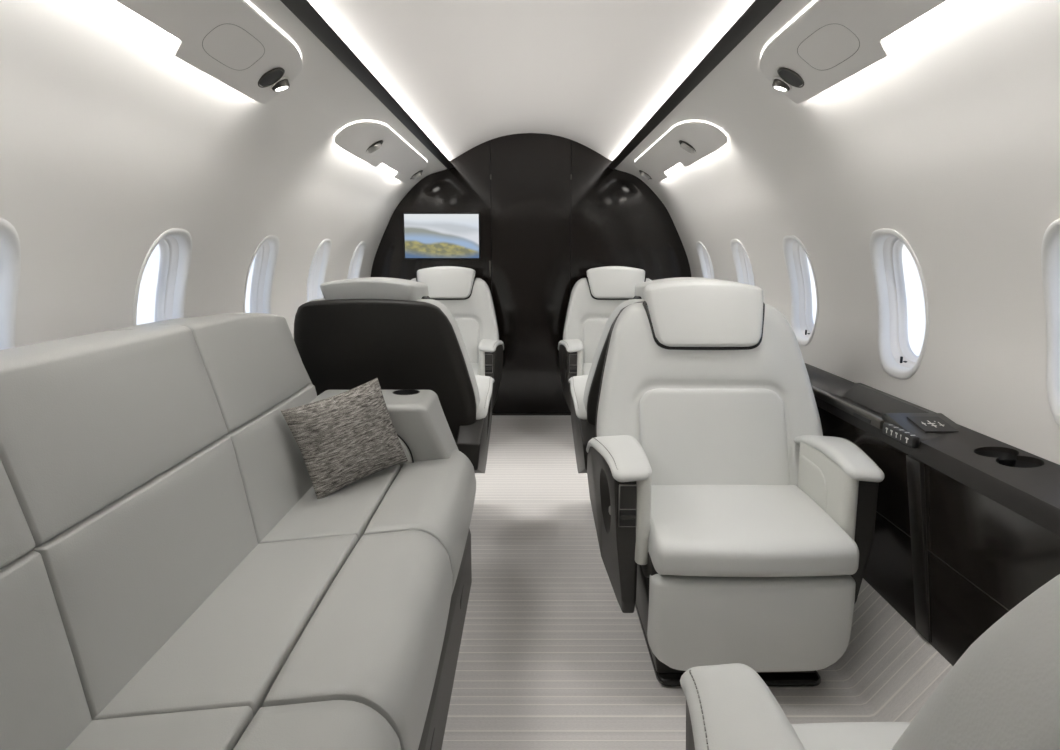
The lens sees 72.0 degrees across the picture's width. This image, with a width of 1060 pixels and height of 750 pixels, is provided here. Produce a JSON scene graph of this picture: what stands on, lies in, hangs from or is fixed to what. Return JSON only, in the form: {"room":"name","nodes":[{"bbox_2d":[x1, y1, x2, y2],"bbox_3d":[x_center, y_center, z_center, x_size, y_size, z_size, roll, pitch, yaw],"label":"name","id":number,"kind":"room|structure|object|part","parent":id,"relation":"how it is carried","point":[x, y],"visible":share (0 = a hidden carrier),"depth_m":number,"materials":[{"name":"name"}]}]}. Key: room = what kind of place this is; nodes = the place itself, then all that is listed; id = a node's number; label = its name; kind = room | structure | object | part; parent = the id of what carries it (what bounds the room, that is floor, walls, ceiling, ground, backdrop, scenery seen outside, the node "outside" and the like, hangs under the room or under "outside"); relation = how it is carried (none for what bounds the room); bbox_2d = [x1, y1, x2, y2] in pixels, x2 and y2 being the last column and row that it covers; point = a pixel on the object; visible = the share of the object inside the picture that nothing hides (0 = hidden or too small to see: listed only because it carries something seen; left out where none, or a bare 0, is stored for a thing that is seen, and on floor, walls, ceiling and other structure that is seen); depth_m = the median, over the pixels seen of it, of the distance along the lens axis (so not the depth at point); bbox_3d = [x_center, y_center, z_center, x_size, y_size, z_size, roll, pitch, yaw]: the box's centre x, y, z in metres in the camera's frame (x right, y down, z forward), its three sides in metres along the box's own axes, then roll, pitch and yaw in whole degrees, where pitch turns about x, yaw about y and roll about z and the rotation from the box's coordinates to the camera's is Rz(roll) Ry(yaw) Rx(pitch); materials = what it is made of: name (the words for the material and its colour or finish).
{"room":"aircraft cabin","nodes":[
{"label":"aircraft cabin","id":0,"kind":"room"},
{"bbox_2d":[0,0,446,346],"bbox_3d":[-0.793,-0.003,1.683,0.526,1.612,6.320,0,9,0],"label":"wall","id":1,"kind":"structure","parent":0,"point":[111,142],"depth_m":1.75,"materials":[{"name":"white plastic"}]},
{"bbox_2d":[0,218,20,349],"bbox_3d":[-1.051,-0.079,1.340,0.148,0.421,0.284,0,9,0],"label":"window","id":2,"kind":"structure","parent":1,"relation":"in","point":[10,249],"depth_m":1.45,"materials":[{"name":"white plastic"}]},
{"bbox_2d":[133,229,191,325],"bbox_3d":[-1.051,-0.200,2.065,0.148,0.421,0.284,0,9,0],"label":"window","id":3,"kind":"structure","parent":1,"relation":"in","point":[175,245],"depth_m":2.16,"materials":[{"name":"white plastic"}]},
{"bbox_2d":[115,0,301,103],"bbox_3d":[-0.663,-0.645,1.092,0.160,0.115,1.973,0,9,0],"label":"panel","id":4,"kind":"object","parent":1,"relation":"attached to","point":[232,42],"visible":1,"depth_m":1.60,"materials":[{"name":"white plastic"}]},
{"bbox_2d":[258,68,284,87],"bbox_3d":[-0.673,-0.768,1.887,0.069,0.047,0.082,0,9,0],"label":"air vent","id":5,"kind":"object","parent":4,"relation":"attached to","point":[269,77],"depth_m":1.89,"materials":[{"name":"grey plastic"}]},
{"bbox_2d":[245,0,301,58],"bbox_3d":[-0.651,-0.667,1.076,0.134,0.066,1.948,0,9,0],"label":"light","id":6,"kind":"object","parent":4,"relation":"attached to","point":[263,39],"depth_m":1.69,"materials":[{"name":"white plastic"}]},
{"bbox_2d":[270,77,289,91],"bbox_3d":[-0.651,-0.650,1.093,0.125,0.064,1.850,0,9,0],"label":"lamp","id":7,"kind":"object","parent":4,"relation":"attached to","point":[276,83],"depth_m":1.94,"materials":[{"name":"white plastic"}]},
{"bbox_2d":[243,235,278,313],"bbox_3d":[-1.051,-0.323,2.805,0.148,0.421,0.284,0,9,0],"label":"window","id":8,"kind":"structure","parent":1,"relation":"in","point":[265,255],"depth_m":2.91,"materials":[{"name":"white plastic"}]},
{"bbox_2d":[306,239,331,301],"bbox_3d":[-1.051,-0.449,3.555,0.148,0.421,0.284,0,9,0],"label":"window","id":9,"kind":"structure","parent":1,"relation":"in","point":[318,267],"depth_m":3.66,"materials":[{"name":"white plastic"}]},
{"bbox_2d":[347,241,365,278],"bbox_3d":[-1.051,-0.574,4.304,0.148,0.421,0.284,0,9,0],"label":"window","id":10,"kind":"structure","parent":1,"relation":"in","point":[354,270],"depth_m":4.40,"materials":[{"name":"white plastic"}]},
{"bbox_2d":[280,0,453,169],"bbox_3d":[-0.511,-0.803,1.548,0.042,0.024,6.319,0,9,0],"label":"trim","id":11,"kind":"structure","parent":1,"relation":"attached to","point":[303,10],"depth_m":2.09,"materials":[{"name":"black plastic"}]},
{"bbox_2d":[334,120,426,182],"bbox_3d":[-0.663,-1.055,3.543,0.160,0.115,1.663,0,9,0],"label":"panel","id":12,"kind":"object","parent":1,"relation":"attached to","point":[376,144],"visible":1,"depth_m":3.19,"materials":[{"name":"white plastic"}]},
{"bbox_2d":[368,142,381,153],"bbox_3d":[-0.670,-0.973,3.124,0.064,0.052,0.066,0,9,0],"label":"reading lamp","id":13,"kind":"object","parent":12,"relation":"attached to","point":[374,146],"depth_m":3.10,"materials":[{"name":"white metal"}]},
{"bbox_2d":[334,120,426,160],"bbox_3d":[-0.660,-1.058,3.464,0.153,0.082,1.507,0,9,0],"label":"light","id":14,"kind":"object","parent":12,"relation":"attached to","point":[376,142],"depth_m":3.08,"materials":[{"name":"white plastic"}]},
{"bbox_2d":[366,140,422,178],"bbox_3d":[-0.671,-1.047,3.546,0.086,0.054,1.540,0,9,0],"label":"lamp","id":15,"kind":"object","parent":12,"relation":"attached to","point":[388,152],"depth_m":3.52,"materials":[{"name":"white plastic"}]},
{"bbox_2d":[412,172,421,179],"bbox_3d":[-0.668,-1.165,4.258,0.064,0.051,0.066,0,9,0],"label":"reading lamp","id":16,"kind":"object","parent":12,"relation":"attached to","point":[417,174],"depth_m":4.23,"materials":[{"name":"white metal"}]},
{"bbox_2d":[307,0,754,160],"bbox_3d":[0.000,-0.903,1.532,1.160,0.226,6.320,0,9,0],"label":"ceiling","id":17,"kind":"structure","parent":0,"point":[469,74],"depth_m":2.58,"materials":[{"name":"white plastic"}]},
{"bbox_2d":[371,140,690,414],"bbox_3d":[0.000,-0.618,4.793,2.112,1.798,0.042,0,9,0],"label":"wall","id":18,"kind":"structure","parent":0,"point":[617,219],"depth_m":4.72,"materials":[{"name":"brown wood"}]},
{"bbox_3d":[-0.658,-0.619,4.799,0.797,1.798,0.030,0,9,0],"label":"veneer panel","id":19,"kind":"part","parent":18,"relation":"part of","materials":[{"name":"black wood"}]},
{"bbox_2d":[403,213,479,258],"bbox_3d":[-0.578,-0.899,4.729,0.494,0.294,0.014,0,9,0],"label":"wall screen","id":20,"kind":"object","parent":18,"relation":"attached to","point":[426,235],"visible":1,"depth_m":4.72,"materials":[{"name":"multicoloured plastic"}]},
{"bbox_2d":[489,133,571,412],"bbox_3d":[-0.006,-0.639,4.793,0.535,1.841,0.035,0,9,0],"label":"door","id":21,"kind":"structure","parent":18,"relation":"in","point":[530,263],"depth_m":4.76,"materials":[{"name":"brown wood"}]},
{"bbox_3d":[-0.269,-0.696,4.768,0.010,0.100,0.005,0,9,0],"label":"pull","id":22,"kind":"part","parent":21,"relation":"part of","materials":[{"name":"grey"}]},
{"bbox_3d":[0.658,-0.619,4.799,0.797,1.798,0.030,0,9,0],"label":"veneer panel","id":23,"kind":"part","parent":18,"relation":"part of","materials":[{"name":"black wood"}]},
{"bbox_2d":[441,415,872,749],"bbox_3d":[0.000,0.792,1.815,1.670,0.001,6.320,0,9,0],"label":"floor","id":24,"kind":"structure","parent":0,"point":[549,657],"depth_m":2.07,"materials":[{"name":"carpet"}]},
{"bbox_2d":[0,313,475,749],"bbox_3d":[-0.563,0.407,1.296,0.794,0.930,2.143,0,9,0],"label":"sofa","id":25,"kind":"object","parent":24,"relation":"on","point":[175,575],"visible":0.9,"depth_m":1.20,"materials":[{"name":"grey leather"}]},
{"bbox_2d":[0,459,34,568],"bbox_3d":[-0.729,0.166,0.646,0.155,0.240,0.618,0,9,0],"label":"cushion","id":26,"kind":"object","parent":25,"relation":"on","point":[17,513],"depth_m":0.94,"materials":[{"name":"grey leather"}]},
{"bbox_2d":[0,551,91,749],"bbox_3d":[-0.668,0.423,0.689,0.142,0.286,0.618,0,9,0],"label":"cushion","id":27,"kind":"object","parent":25,"relation":"on","point":[46,683],"depth_m":0.93,"materials":[{"name":"grey leather"}]},
{"bbox_3d":[-0.839,0.043,0.859,0.212,0.049,1.400,0,9,0],"label":"panel","id":28,"kind":"part","parent":25,"relation":"part of","materials":[{"name":"grey leather"}]},
{"bbox_2d":[0,325,227,546],"bbox_3d":[-0.729,0.064,1.258,0.155,0.240,0.618,0,9,0],"label":"cushion","id":29,"kind":"object","parent":25,"relation":"on","point":[92,428],"depth_m":1.16,"materials":[{"name":"grey leather"}]},
{"bbox_2d":[31,435,257,718],"bbox_3d":[-0.668,0.321,1.301,0.142,0.286,0.618,0,9,0],"label":"cushion","id":30,"kind":"object","parent":25,"relation":"on","point":[127,576],"depth_m":1.18,"materials":[{"name":"grey leather"}]},
{"bbox_3d":[-0.845,-0.108,1.879,0.224,0.086,0.658,0,9,0],"label":"panel","id":31,"kind":"part","parent":25,"relation":"part of","materials":[{"name":"grey leather"}]},
{"bbox_2d":[65,706,252,749],"bbox_3d":[-0.521,0.565,0.713,0.278,0.128,0.618,0,9,0],"label":"seat cushion","id":32,"kind":"object","parent":25,"relation":"on","point":[86,727],"depth_m":0.97,"materials":[{"name":"grey leather"}]},
{"bbox_2d":[92,534,357,719],"bbox_3d":[-0.521,0.463,1.325,0.278,0.128,0.618,0,9,0],"label":"seat cushion","id":33,"kind":"object","parent":25,"relation":"on","point":[226,646],"depth_m":1.20,"materials":[{"name":"grey leather"}]},
{"bbox_2d":[159,313,309,433],"bbox_3d":[-0.734,-0.039,1.869,0.164,0.240,0.618,0,9,0],"label":"cushion","id":34,"kind":"object","parent":25,"relation":"on","point":[254,368],"depth_m":1.76,"materials":[{"name":"grey leather"}]},
{"bbox_2d":[226,384,316,542],"bbox_3d":[-0.668,0.219,1.912,0.142,0.286,0.618,0,9,0],"label":"cushion","id":35,"kind":"object","parent":25,"relation":"on","point":[276,481],"depth_m":1.75,"materials":[{"name":"grey leather"}]},
{"bbox_2d":[258,465,400,543],"bbox_3d":[-0.521,0.361,1.936,0.278,0.128,0.618,0,9,0],"label":"seat cushion","id":36,"kind":"object","parent":25,"relation":"on","point":[349,511],"depth_m":1.77,"materials":[{"name":"grey leather"}]},
{"bbox_2d":[281,378,407,498],"bbox_3d":[-0.487,0.166,1.961,0.113,0.291,0.363,9,13,43],"label":"throw pillow","id":37,"kind":"object","parent":25,"relation":"on","point":[345,438],"visible":1,"depth_m":1.91,"materials":[{"name":"fabric"}]},
{"bbox_3d":[-0.435,0.200,2.214,0.451,0.275,0.264,0,9,0],"label":"armrest","id":38,"kind":"part","parent":25,"relation":"part of","materials":[{"name":"grey leather"}]},
{"bbox_2d":[430,728,434,749],"bbox_3d":[-0.197,0.740,1.442,0.002,0.025,0.100,0,9,0],"label":"vent","id":39,"kind":"object","parent":25,"relation":"attached to","point":[432,741],"depth_m":1.46,"materials":[{"name":"black plastic"}]},
{"bbox_2d":[460,585,463,608],"bbox_3d":[-0.197,0.633,2.083,0.002,0.025,0.100,0,9,0],"label":"vent","id":40,"kind":"object","parent":25,"relation":"attached to","point":[462,589],"depth_m":2.07,"materials":[{"name":"black plastic"}]},
{"bbox_2d":[294,277,493,472],"bbox_3d":[-0.495,0.121,2.796,0.708,1.000,0.769,1,10,5],"label":"seat","id":41,"kind":"object","parent":24,"relation":"on","point":[362,330],"visible":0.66,"depth_m":2.45,"materials":[{"name":"grey leather"}]},
{"bbox_2d":[308,298,479,412],"bbox_3d":[-0.511,0.000,2.600,0.644,0.573,0.358,1,10,5],"label":"cushion","id":42,"kind":"object","parent":41,"relation":"on","point":[347,350],"depth_m":2.46,"materials":[{"name":"grey leather"}]},
{"bbox_2d":[411,266,503,409],"bbox_3d":[-0.515,-0.120,4.235,0.708,1.000,0.769,0,9,0],"label":"seat","id":43,"kind":"object","parent":24,"relation":"on","point":[468,298],"visible":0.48,"depth_m":4.34,"materials":[{"name":"grey leather"}]},
{"bbox_2d":[411,278,498,362],"bbox_3d":[-0.515,-0.298,4.382,0.644,0.573,0.358,0,9,0],"label":"cushion","id":44,"kind":"object","parent":43,"relation":"on","point":[469,300],"depth_m":4.35,"materials":[{"name":"grey leather"}]},
{"bbox_2d":[471,363,478,374],"bbox_3d":[-0.515,0.001,4.092,0.468,0.109,0.448,0,9,0],"label":"seat cushion","id":45,"kind":"object","parent":43,"relation":"on","point":[475,366],"depth_m":4.09,"materials":[{"name":"grey leather"}]},
{"bbox_3d":[-0.269,-0.058,4.136,0.036,0.240,0.322,0,9,0],"label":"armrest","id":46,"kind":"part","parent":43,"relation":"part of","materials":[{"name":"grey leather"}]},
{"bbox_2d":[558,266,651,411],"bbox_3d":[0.515,-0.120,4.235,0.708,1.000,0.769,0,9,0],"label":"seat","id":47,"kind":"object","parent":24,"relation":"on","point":[593,298],"visible":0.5,"depth_m":4.34,"materials":[{"name":"grey leather"}]},
{"bbox_3d":[0.269,-0.058,4.136,0.036,0.240,0.322,0,9,0],"label":"armrest","id":48,"kind":"part","parent":47,"relation":"part of","materials":[{"name":"grey leather"}]},
{"bbox_2d":[583,363,591,374],"bbox_3d":[0.515,0.001,4.092,0.468,0.109,0.448,0,9,0],"label":"seat cushion","id":49,"kind":"object","parent":47,"relation":"on","point":[586,366],"depth_m":4.07,"materials":[{"name":"grey leather"}]},
{"bbox_2d":[563,278,651,362],"bbox_3d":[0.515,-0.298,4.382,0.644,0.573,0.358,0,9,0],"label":"cushion","id":50,"kind":"object","parent":47,"relation":"on","point":[592,301],"depth_m":4.34,"materials":[{"name":"grey leather"}]},
{"bbox_2d":[568,277,738,472],"bbox_3d":[0.499,0.121,2.796,0.708,1.000,0.769,-1,10,-5],"label":"seat","id":51,"kind":"object","parent":24,"relation":"on","point":[584,389],"visible":0.14,"depth_m":2.56,"materials":[{"name":"grey leather"}]},
{"bbox_2d":[583,299,644,412],"bbox_3d":[0.515,0.000,2.600,0.644,0.573,0.358,-1,10,-5],"label":"cushion","id":52,"kind":"object","parent":51,"relation":"on","point":[591,388],"depth_m":2.49,"materials":[{"name":"grey leather"}]},
{"bbox_2d":[586,279,884,686],"bbox_3d":[0.515,0.255,1.991,0.708,1.000,0.769,0,9,0],"label":"seat","id":53,"kind":"object","parent":24,"relation":"on","point":[735,530],"visible":1,"depth_m":1.85,"materials":[{"name":"grey leather"}]},
{"bbox_3d":[0.269,0.317,1.892,0.036,0.240,0.322,0,9,0],"label":"armrest","id":54,"kind":"part","parent":53,"relation":"part of","materials":[{"name":"grey leather"}]},
{"bbox_2d":[597,303,822,486],"bbox_3d":[0.515,0.077,2.138,0.644,0.573,0.358,0,9,0],"label":"seat back","id":55,"kind":"object","parent":53,"relation":"on","point":[712,394],"depth_m":2.09,"materials":[{"name":"grey leather"}]},
{"bbox_3d":[0.528,0.737,2.061,0.417,0.026,0.468,0,9,0],"label":"floor plate","id":56,"kind":"part","parent":53,"relation":"part of","materials":[{"name":"black"}]},
{"bbox_3d":[0.515,0.419,1.969,0.470,0.114,0.541,0,9,0],"label":"seat","id":57,"kind":"part","parent":53,"relation":"part of","materials":[{"name":"grey leather"}]},
{"bbox_2d":[648,485,858,576],"bbox_3d":[0.515,0.376,1.849,0.468,0.109,0.448,0,9,0],"label":"seat cushion","id":58,"kind":"object","parent":53,"relation":"on","point":[694,530],"depth_m":1.70,"materials":[{"name":"grey leather"}]},
{"bbox_3d":[0.761,0.317,1.892,0.036,0.240,0.322,0,9,0],"label":"armrest","id":59,"kind":"part","parent":53,"relation":"part of","materials":[{"name":"grey leather"}]},
{"bbox_2d":[680,574,1059,749],"bbox_3d":[0.505,0.465,0.673,0.708,1.020,0.731,0,9,0],"label":"seat","id":60,"kind":"object","parent":24,"relation":"on","point":[1003,693],"visible":1,"depth_m":0.40,"materials":[{"name":"grey leather"}]},
{"bbox_2d":[791,722,910,749],"bbox_3d":[0.505,0.546,0.830,0.468,0.109,0.448,0,9,0],"label":"seat cushion","id":61,"kind":"object","parent":60,"relation":"on","point":[839,735],"depth_m":0.98,"materials":[{"name":"grey leather"}]},
{"bbox_2d":[891,574,1059,749],"bbox_3d":[0.505,0.348,0.473,0.644,0.595,0.315,0,9,0],"label":"seat back","id":62,"kind":"object","parent":60,"relation":"on","point":[1003,693],"depth_m":0.37,"materials":[{"name":"grey leather"}]},
{"bbox_2d":[615,0,1059,464],"bbox_3d":[0.793,-0.003,1.683,0.526,1.612,6.320,0,9,0],"label":"wall","id":63,"kind":"structure","parent":0,"point":[948,142],"depth_m":1.76,"materials":[{"name":"white plastic"}]},
{"bbox_2d":[635,120,727,182],"bbox_3d":[0.663,-1.055,3.543,0.160,0.115,1.663,0,9,0],"label":"panel","id":64,"kind":"object","parent":63,"relation":"attached to","point":[685,144],"visible":1,"depth_m":3.19,"materials":[{"name":"white plastic"}]},
{"bbox_2d":[640,172,649,179],"bbox_3d":[0.668,-1.165,4.258,0.064,0.051,0.066,0,9,0],"label":"reading lamp","id":65,"kind":"object","parent":64,"relation":"attached to","point":[643,174],"depth_m":4.23,"materials":[{"name":"white metal"}]},
{"bbox_2d":[639,140,695,178],"bbox_3d":[0.671,-1.047,3.546,0.086,0.054,1.540,0,9,0],"label":"lamp","id":66,"kind":"object","parent":64,"relation":"attached to","point":[673,152],"depth_m":3.52,"materials":[{"name":"white plastic"}]},
{"bbox_2d":[635,120,727,160],"bbox_3d":[0.660,-1.058,3.464,0.153,0.082,1.507,0,9,0],"label":"light","id":67,"kind":"object","parent":64,"relation":"attached to","point":[682,142],"depth_m":3.08,"materials":[{"name":"white plastic"}]},
{"bbox_2d":[680,142,693,153],"bbox_3d":[0.670,-0.973,3.124,0.064,0.052,0.066,0,9,0],"label":"reading lamp","id":68,"kind":"object","parent":64,"relation":"attached to","point":[686,146],"depth_m":3.10,"materials":[{"name":"white metal"}]},
{"bbox_2d":[608,0,781,169],"bbox_3d":[0.511,-0.803,1.548,0.042,0.024,6.319,0,9,0],"label":"trim","id":69,"kind":"structure","parent":63,"relation":"attached to","point":[758,10],"depth_m":2.10,"materials":[{"name":"black plastic"}]},
{"bbox_2d":[696,241,714,278],"bbox_3d":[1.051,-0.574,4.304,0.148,0.421,0.284,0,9,0],"label":"window","id":70,"kind":"structure","parent":63,"relation":"in","point":[707,270],"depth_m":4.40,"materials":[{"name":"white plastic"}]},
{"bbox_2d":[730,239,754,285],"bbox_3d":[1.051,-0.449,3.555,0.148,0.421,0.284,0,9,0],"label":"window","id":71,"kind":"structure","parent":63,"relation":"in","point":[743,267],"depth_m":3.65,"materials":[{"name":"white plastic"}]},
{"bbox_2d":[783,235,818,345],"bbox_3d":[1.051,-0.323,2.805,0.148,0.421,0.284,0,9,0],"label":"window","id":72,"kind":"structure","parent":63,"relation":"in","point":[796,255],"depth_m":2.91,"materials":[{"name":"white plastic"}]},
{"bbox_2d":[760,0,946,103],"bbox_3d":[0.663,-0.645,1.092,0.160,0.115,1.973,0,9,0],"label":"panel","id":73,"kind":"object","parent":63,"relation":"attached to","point":[828,42],"visible":1,"depth_m":1.60,"materials":[{"name":"white plastic"}]},
{"bbox_2d":[772,77,791,91],"bbox_3d":[0.651,-0.650,1.093,0.125,0.064,1.850,0,9,0],"label":"lamp","id":74,"kind":"object","parent":73,"relation":"attached to","point":[779,83],"depth_m":1.94,"materials":[{"name":"white plastic"}]},
{"bbox_2d":[760,0,816,58],"bbox_3d":[0.651,-0.667,1.076,0.134,0.066,1.948,0,9,0],"label":"light","id":75,"kind":"object","parent":73,"relation":"attached to","point":[798,39],"depth_m":1.69,"materials":[{"name":"white plastic"}]},
{"bbox_2d":[777,68,803,87],"bbox_3d":[0.673,-0.768,1.887,0.069,0.047,0.082,0,9,0],"label":"air vent","id":76,"kind":"object","parent":73,"relation":"attached to","point":[787,77],"depth_m":1.89,"materials":[{"name":"grey plastic"}]},
{"bbox_2d":[832,579,952,721],"bbox_3d":[0.915,0.710,1.802,0.230,0.164,6.320,0,9,0],"label":"floor","id":77,"kind":"structure","parent":63,"relation":"attached to","point":[892,670],"depth_m":1.79,"materials":[{"name":"carpet"}]},
{"bbox_2d":[870,229,928,378],"bbox_3d":[1.051,-0.200,2.065,0.148,0.421,0.284,0,9,0],"label":"window","id":78,"kind":"structure","parent":63,"relation":"in","point":[897,359],"depth_m":2.17,"materials":[{"name":"white plastic"}]},
{"bbox_2d":[805,363,1059,665],"bbox_3d":[0.959,0.250,2.483,0.167,0.516,4.815,0,9,0],"label":"console","id":79,"kind":"object","parent":63,"relation":"attached to","point":[967,522],"visible":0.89,"depth_m":1.62,"materials":[{"name":"black wood"}]},
{"bbox_3d":[0.891,0.047,2.314,0.018,0.024,0.950,0,9,0],"label":"table edge rail","id":80,"kind":"part","parent":79,"relation":"part of","materials":[{"name":"grey"}]},
{"bbox_2d":[882,413,960,441],"bbox_3d":[0.965,0.123,1.768,0.143,0.030,0.184,0,9,0],"label":"switch","id":81,"kind":"object","parent":79,"relation":"attached to","point":[923,427],"depth_m":1.76,"materials":[{"name":"black plastic"}]},
{"bbox_2d":[1041,219,1059,426],"bbox_3d":[1.051,-0.079,1.340,0.148,0.421,0.284,0,9,0],"label":"window","id":82,"kind":"structure","parent":63,"relation":"in","point":[1050,249],"depth_m":1.46,"materials":[{"name":"white plastic"}]}
]}

